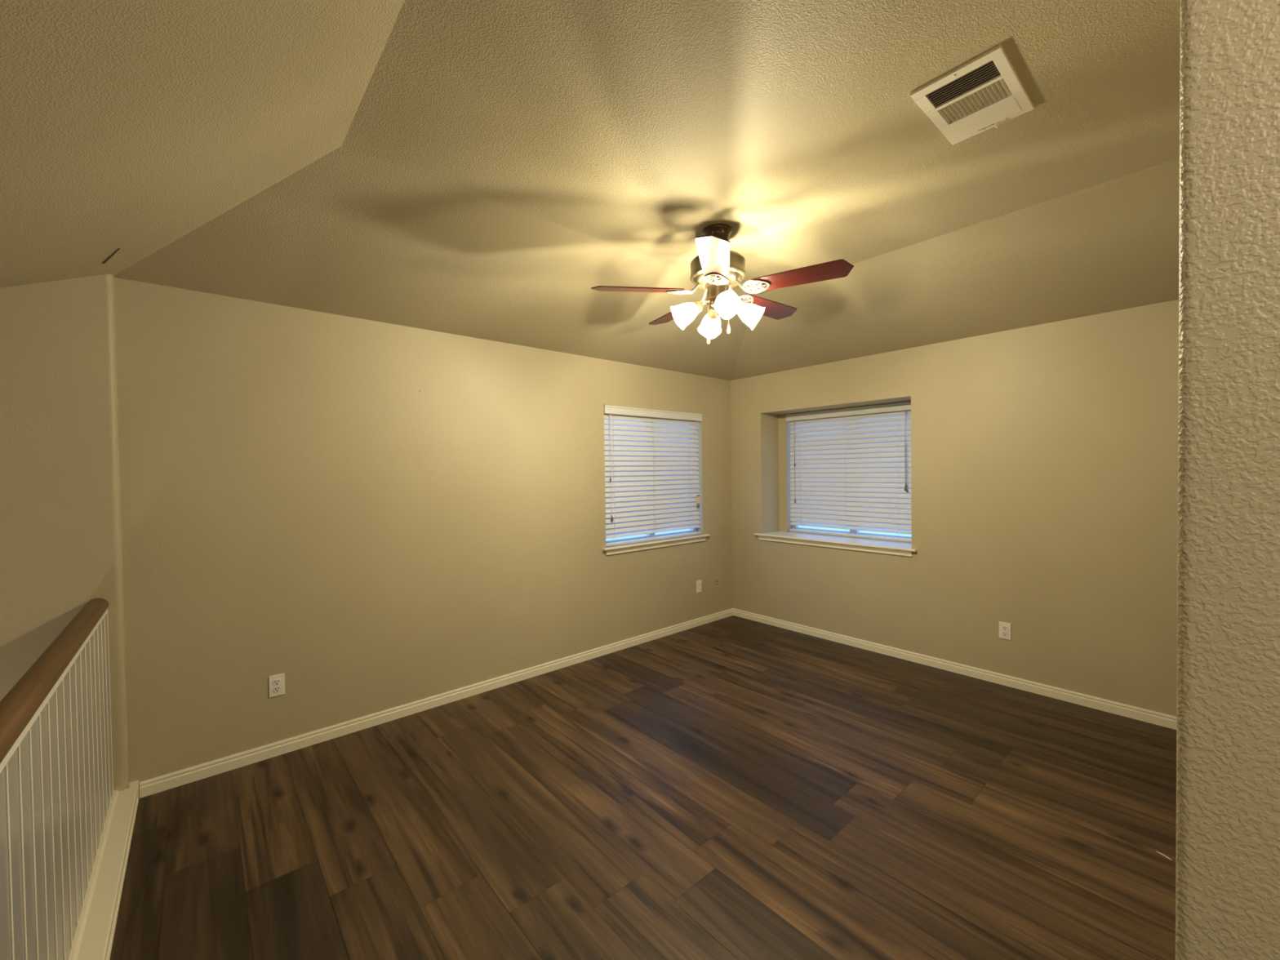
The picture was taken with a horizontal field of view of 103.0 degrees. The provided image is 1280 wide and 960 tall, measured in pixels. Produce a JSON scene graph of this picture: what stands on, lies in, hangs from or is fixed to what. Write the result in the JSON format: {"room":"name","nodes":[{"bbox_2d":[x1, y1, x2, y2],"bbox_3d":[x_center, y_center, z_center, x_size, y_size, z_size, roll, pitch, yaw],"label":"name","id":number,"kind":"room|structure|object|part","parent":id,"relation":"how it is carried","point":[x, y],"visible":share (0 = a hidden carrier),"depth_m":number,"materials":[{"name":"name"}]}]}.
{"room":"empty loft room","nodes":[
{"label":"empty loft room","id":0,"kind":"room"},
{"bbox_2d":[0,274,129,791],"bbox_3d":[-3.172,1.625,1.772,1.989,5.200,0.180,-2,1,-41],"label":"wall","id":1,"kind":"structure","parent":0,"point":[61,535],"depth_m":2.21,"materials":[{"name":"beige paint"}]},
{"bbox_2d":[67,780,139,959],"bbox_3d":[-0.484,1.574,0.080,0.210,0.288,6.000,-2,1,-41],"label":"trim","id":2,"kind":"structure","parent":1,"relation":"attached to","point":[93,939],"depth_m":1.81,"materials":[{"name":"beige paint"}]},
{"bbox_2d":[0,598,113,959],"bbox_3d":[-0.479,0.988,0.048,0.072,0.897,5.950,-2,1,-41],"label":"guard","id":3,"kind":"object","parent":2,"relation":"on","point":[56,778],"visible":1,"depth_m":1.43,"materials":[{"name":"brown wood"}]},
{"bbox_3d":[-0.484,0.569,0.041,0.072,0.058,5.950,-2,1,-41],"label":"handrail","id":4,"kind":"part","parent":3,"relation":"part of","materials":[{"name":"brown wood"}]},
{"bbox_2d":[114,277,733,791],"bbox_3d":[-0.605,0.227,4.028,4.919,2.450,0.130,-2,1,-41],"label":"wall","id":5,"kind":"structure","parent":0,"point":[373,516],"depth_m":3.01,"materials":[{"name":"beige paint"}]},
{"bbox_2d":[268,673,284,697],"bbox_3d":[-1.966,1.113,2.757,0.070,0.115,0.010,-2,1,-41],"label":"wall outlet","id":6,"kind":"object","parent":5,"relation":"attached to","point":[276,682],"visible":1,"depth_m":2.75,"materials":[{"name":"white plastic"}]},
{"bbox_2d":[273,679,280,684],"bbox_3d":[-1.966,1.093,2.755,0.033,0.029,0.005,-2,1,-41],"label":"receptacle","id":7,"kind":"object","parent":6,"relation":"attached to","point":[276,682],"depth_m":2.75,"materials":[{"name":"white plastic"}]},
{"bbox_2d":[273,686,280,692],"bbox_3d":[-1.965,1.132,2.756,0.033,0.029,0.005,-2,1,-41],"label":"receptacle","id":8,"kind":"object","parent":6,"relation":"attached to","point":[276,689],"depth_m":2.75,"materials":[{"name":"white plastic"}]},
{"bbox_2d":[139,608,733,798],"bbox_3d":[-0.696,1.421,3.860,4.428,0.071,0.014,-2,1,-41],"label":"baseboard","id":9,"kind":"structure","parent":5,"relation":"attached to","point":[173,780],"depth_m":3.10,"materials":[{"name":"beige paint"}]},
{"bbox_2d":[605,419,696,542],"bbox_3d":[0.090,-0.041,4.686,1.195,1.193,0.045,-2,1,-41],"label":"window","id":10,"kind":"structure","parent":5,"relation":"in","point":[691,530],"depth_m":4.67,"materials":[{"name":"blue glass"}]},
{"bbox_2d":[604,404,702,546],"bbox_3d":[0.146,-0.047,4.622,1.189,1.172,0.072,-2,1,-41],"label":"window blind","id":11,"kind":"object","parent":10,"relation":"attached to","point":[632,472],"visible":0.97,"depth_m":4.58,"materials":[{"name":"white plastic"}]},
{"bbox_3d":[-0.240,-0.121,4.255,0.005,0.868,0.003,-1,1,4],"label":"lift cord","id":12,"kind":"part","parent":11,"relation":"part of","materials":[{"name":"white fabric"}]},
{"bbox_3d":[-0.234,-0.116,4.261,0.005,0.878,0.003,-1,1,4],"label":"lift cord","id":13,"kind":"part","parent":11,"relation":"part of","materials":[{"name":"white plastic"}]},
{"bbox_3d":[-0.227,-0.011,4.308,0.002,1.095,0.029,-2,1,-41],"label":"ladder cord","id":14,"kind":"part","parent":11,"relation":"part of","materials":[{"name":"white fabric"}]},
{"bbox_3d":[0.144,0.530,4.634,1.165,0.018,0.048,-2,1,-41],"label":"rail","id":15,"kind":"part","parent":11,"relation":"part of","materials":[{"name":"white plastic"}]},
{"bbox_3d":[0.120,-0.021,4.610,0.002,1.095,0.029,-2,1,-41],"label":"ladder cord","id":16,"kind":"part","parent":11,"relation":"part of","materials":[{"name":"white fabric"}]},
{"bbox_2d":[602,533,710,555],"bbox_3d":[0.163,0.581,4.641,1.298,0.062,0.125,-2,1,-41],"label":"trim","id":17,"kind":"structure","parent":5,"relation":"attached to","point":[642,545],"depth_m":4.56,"materials":[{"name":"beige paint"}]},
{"bbox_2d":[696,579,701,592],"bbox_3d":[0.577,1.037,4.967,0.070,0.115,0.009,-2,1,-41],"label":"wall plate","id":18,"kind":"object","parent":5,"relation":"attached to","point":[698,582],"visible":1,"depth_m":4.96,"materials":[{"name":"white plastic"}]},
{"bbox_2d":[714,576,719,588],"bbox_3d":[0.778,1.038,5.140,0.070,0.115,0.012,-2,1,-41],"label":"cable plate","id":19,"kind":"object","parent":5,"relation":"attached to","point":[716,579],"visible":1,"depth_m":5.13,"materials":[{"name":"beige plastic"}]},
{"bbox_2d":[0,0,1180,380],"bbox_3d":[0.475,-0.739,0.900,6.450,1.267,6.000,-2,1,-41],"label":"ceiling","id":20,"kind":"structure","parent":0,"point":[470,168],"depth_m":1.92,"materials":[{"name":"beige paint"}]},
{"bbox_2d":[102,248,119,263],"bbox_3d":[-2.229,-0.945,2.146,0.175,0.035,0.010,0,1,27],"label":"trim","id":21,"kind":"structure","parent":20,"relation":"attached to","point":[113,253],"depth_m":2.15,"materials":[{"name":"brown"}]},
{"bbox_2d":[591,223,853,344],"bbox_3d":[0.434,-0.991,2.663,1.192,0.581,1.245,-2,1,-41],"label":"ceiling fan","id":22,"kind":"object","parent":20,"relation":"hanging from","point":[717,269],"visible":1,"depth_m":2.53,"materials":[{"name":"brown wood"}]},
{"bbox_3d":[-0.014,-0.963,2.571,0.464,0.035,0.140,-1,1,-7],"label":"blade","id":23,"kind":"part","parent":22,"relation":"part of","materials":[{"name":"red wood"}]},
{"bbox_3d":[0.203,-0.973,2.987,0.140,0.035,0.464,-1,1,-28],"label":"blade","id":24,"kind":"part","parent":22,"relation":"part of","materials":[{"name":"red wood"}]},
{"bbox_3d":[0.227,-0.850,2.610,0.042,0.041,0.040,-1,1,-4],"label":"bulb","id":25,"kind":"part","parent":22,"relation":"part of","materials":[{"name":"white glass"}]},
{"bbox_3d":[0.338,-0.909,2.616,0.062,0.031,0.013,-1,1,-4],"label":"lamp arm","id":26,"kind":"part","parent":22,"relation":"part of","materials":[{"name":"gold metal"}]},
{"bbox_3d":[0.350,-0.835,2.608,0.003,0.198,0.003,-1,1,-18],"label":"pull chain","id":27,"kind":"part","parent":22,"relation":"part of","materials":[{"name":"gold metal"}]},
{"bbox_3d":[0.390,-0.855,2.797,0.040,0.041,0.042,-1,1,-4],"label":"bulb","id":28,"kind":"part","parent":22,"relation":"part of","materials":[{"name":"white glass"}]},
{"bbox_3d":[0.323,-0.959,2.210,0.140,0.035,0.464,-1,1,11],"label":"blade","id":29,"kind":"part","parent":22,"relation":"part of","materials":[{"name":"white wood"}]},
{"bbox_3d":[0.415,-0.850,2.447,0.040,0.041,0.042,-1,1,-4],"label":"bulb","id":30,"kind":"part","parent":22,"relation":"part of","materials":[{"name":"white glass"}]},
{"bbox_3d":[0.577,-0.855,2.634,0.042,0.041,0.040,-1,1,-4],"label":"bulb","id":31,"kind":"part","parent":22,"relation":"part of","materials":[{"name":"white glass"}]},
{"bbox_3d":[0.722,-0.976,2.886,0.464,0.035,0.140,-2,1,-40],"label":"blade","id":32,"kind":"part","parent":22,"relation":"part of","materials":[{"name":"red wood"}]},
{"bbox_3d":[0.765,-0.966,2.416,0.464,0.035,0.140,0,1,29],"label":"blade","id":33,"kind":"part","parent":22,"relation":"part of","materials":[{"name":"red wood"}]},
{"bbox_2d":[910,44,1034,145],"bbox_3d":[1.117,-1.262,1.705,0.394,0.024,0.250,-2,1,-41],"label":"ceiling vent","id":34,"kind":"object","parent":20,"relation":"in","point":[984,92],"visible":1,"depth_m":1.68,"materials":[{"name":"white plastic"}]},
{"bbox_3d":[1.001,-1.265,1.602,0.006,0.008,0.187,-2,1,-41],"label":"blade","id":35,"kind":"part","parent":34,"relation":"part of","materials":[{"name":"brown"}]},
{"bbox_3d":[1.010,-1.265,1.610,0.006,0.008,0.187,-2,1,-41],"label":"blade","id":36,"kind":"part","parent":34,"relation":"part of","materials":[{"name":"brown"}]},
{"bbox_3d":[1.019,-1.265,1.618,0.006,0.008,0.187,-2,1,-41],"label":"blade","id":37,"kind":"part","parent":34,"relation":"part of","materials":[{"name":"brown"}]},
{"bbox_3d":[1.028,-1.266,1.625,0.006,0.008,0.187,-2,1,-41],"label":"blade","id":38,"kind":"part","parent":34,"relation":"part of","materials":[{"name":"brown"}]},
{"bbox_3d":[1.036,-1.266,1.633,0.006,0.008,0.187,-2,1,-41],"label":"blade","id":39,"kind":"part","parent":34,"relation":"part of","materials":[{"name":"brown"}]},
{"bbox_3d":[1.045,-1.266,1.641,0.006,0.008,0.187,-2,1,-41],"label":"blade","id":40,"kind":"part","parent":34,"relation":"part of","materials":[{"name":"brown"}]},
{"bbox_3d":[1.054,-1.266,1.649,0.006,0.008,0.187,-2,1,-41],"label":"blade","id":41,"kind":"part","parent":34,"relation":"part of","materials":[{"name":"brown"}]},
{"bbox_3d":[1.063,-1.267,1.656,0.006,0.008,0.187,-2,1,-41],"label":"blade","id":42,"kind":"part","parent":34,"relation":"part of","materials":[{"name":"brown"}]},
{"bbox_3d":[1.210,-1.266,1.784,0.093,0.003,0.187,-2,1,-41],"label":"closed panel","id":43,"kind":"part","parent":34,"relation":"part of","materials":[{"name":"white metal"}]},
{"bbox_3d":[1.276,-1.261,1.800,0.014,0.014,0.034,-2,1,-41],"label":"damper lever","id":44,"kind":"part","parent":34,"relation":"part of","materials":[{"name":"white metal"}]},
{"bbox_2d":[109,615,1176,959],"bbox_3d":[1.227,1.570,1.600,4.595,0.200,6.050,-2,1,-41],"label":"floor","id":45,"kind":"structure","parent":0,"point":[733,787],"depth_m":2.16,"materials":[{"name":"brown wood"}]},
{"bbox_2d":[730,299,1178,716],"bbox_3d":[3.084,0.193,3.173,0.430,2.450,6.000,-2,1,-41],"label":"wall","id":46,"kind":"structure","parent":0,"point":[1044,457],"depth_m":3.46,"materials":[{"name":"beige paint"}]},
{"bbox_2d":[754,531,916,556],"bbox_3d":[1.782,0.560,4.619,0.425,0.062,1.500,-2,1,-41],"label":"trim","id":47,"kind":"structure","parent":46,"relation":"attached to","point":[842,542],"depth_m":4.47,"materials":[{"name":"beige paint"}]},
{"bbox_2d":[791,419,911,538],"bbox_3d":[1.986,-0.066,4.722,0.045,1.193,1.286,-2,1,-41],"label":"window","id":48,"kind":"structure","parent":46,"relation":"in","point":[793,526],"depth_m":4.72,"materials":[{"name":"blue glass"}]},
{"bbox_2d":[786,401,911,542],"bbox_3d":[1.920,-0.070,4.665,0.072,1.170,1.280,-2,1,-41],"label":"window blind","id":49,"kind":"object","parent":48,"relation":"attached to","point":[865,495],"visible":0.94,"depth_m":4.64,"materials":[{"name":"white plastic"}]},
{"bbox_3d":[1.605,-0.048,5.039,0.029,1.095,0.002,-2,1,-41],"label":"ladder cord","id":50,"kind":"part","parent":49,"relation":"part of","materials":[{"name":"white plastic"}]},
{"bbox_3d":[1.904,-0.046,4.696,0.029,1.095,0.002,-2,1,-41],"label":"ladder cord","id":51,"kind":"part","parent":49,"relation":"part of","materials":[{"name":"white fabric"}]},
{"bbox_3d":[1.936,0.506,4.677,0.048,0.018,1.250,-2,1,-41],"label":"rail","id":52,"kind":"part","parent":49,"relation":"part of","materials":[{"name":"white plastic"}]},
{"bbox_3d":[2.206,-0.044,4.349,0.029,1.095,0.002,-2,1,-41],"label":"ladder cord","id":53,"kind":"part","parent":49,"relation":"part of","materials":[{"name":"white fabric"}]},
{"bbox_3d":[2.221,-0.262,4.268,0.005,0.653,0.003,-1,1,4],"label":"lift cord","id":54,"kind":"part","parent":49,"relation":"part of","materials":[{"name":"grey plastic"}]},
{"bbox_3d":[2.227,-0.277,4.266,0.005,0.623,0.003,-1,1,4],"label":"lift cord","id":55,"kind":"part","parent":49,"relation":"part of","materials":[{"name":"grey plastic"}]},
{"bbox_2d":[733,608,1176,729],"bbox_3d":[2.062,1.381,4.050,0.014,0.071,3.345,-2,1,-41],"label":"baseboard","id":56,"kind":"structure","parent":46,"relation":"attached to","point":[1106,705],"depth_m":3.60,"materials":[{"name":"beige paint"}]},
{"bbox_2d":[999,621,1011,639],"bbox_3d":[2.519,1.041,3.515,0.010,0.115,0.070,-2,1,-41],"label":"wall outlet","id":57,"kind":"object","parent":46,"relation":"attached to","point":[1005,628],"visible":1,"depth_m":3.51,"materials":[{"name":"white plastic"}]},
{"bbox_2d":[1001,626,1007,630],"bbox_3d":[2.518,1.022,3.514,0.005,0.029,0.033,-2,1,-41],"label":"receptacle","id":58,"kind":"object","parent":57,"relation":"attached to","point":[1003,628],"depth_m":3.51,"materials":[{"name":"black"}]},
{"bbox_2d":[1001,631,1007,635],"bbox_3d":[2.519,1.061,3.514,0.005,0.029,0.033,-2,1,-41],"label":"receptacle","id":59,"kind":"object","parent":57,"relation":"attached to","point":[1003,633],"depth_m":3.51,"materials":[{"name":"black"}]},
{"bbox_2d":[1175,0,1279,959],"bbox_3d":[1.833,0.081,1.544,3.590,2.763,0.125,-2,1,-41],"label":"wall","id":60,"kind":"structure","parent":0,"point":[1228,858],"depth_m":0.39,"materials":[{"name":"beige paint"}]}
]}

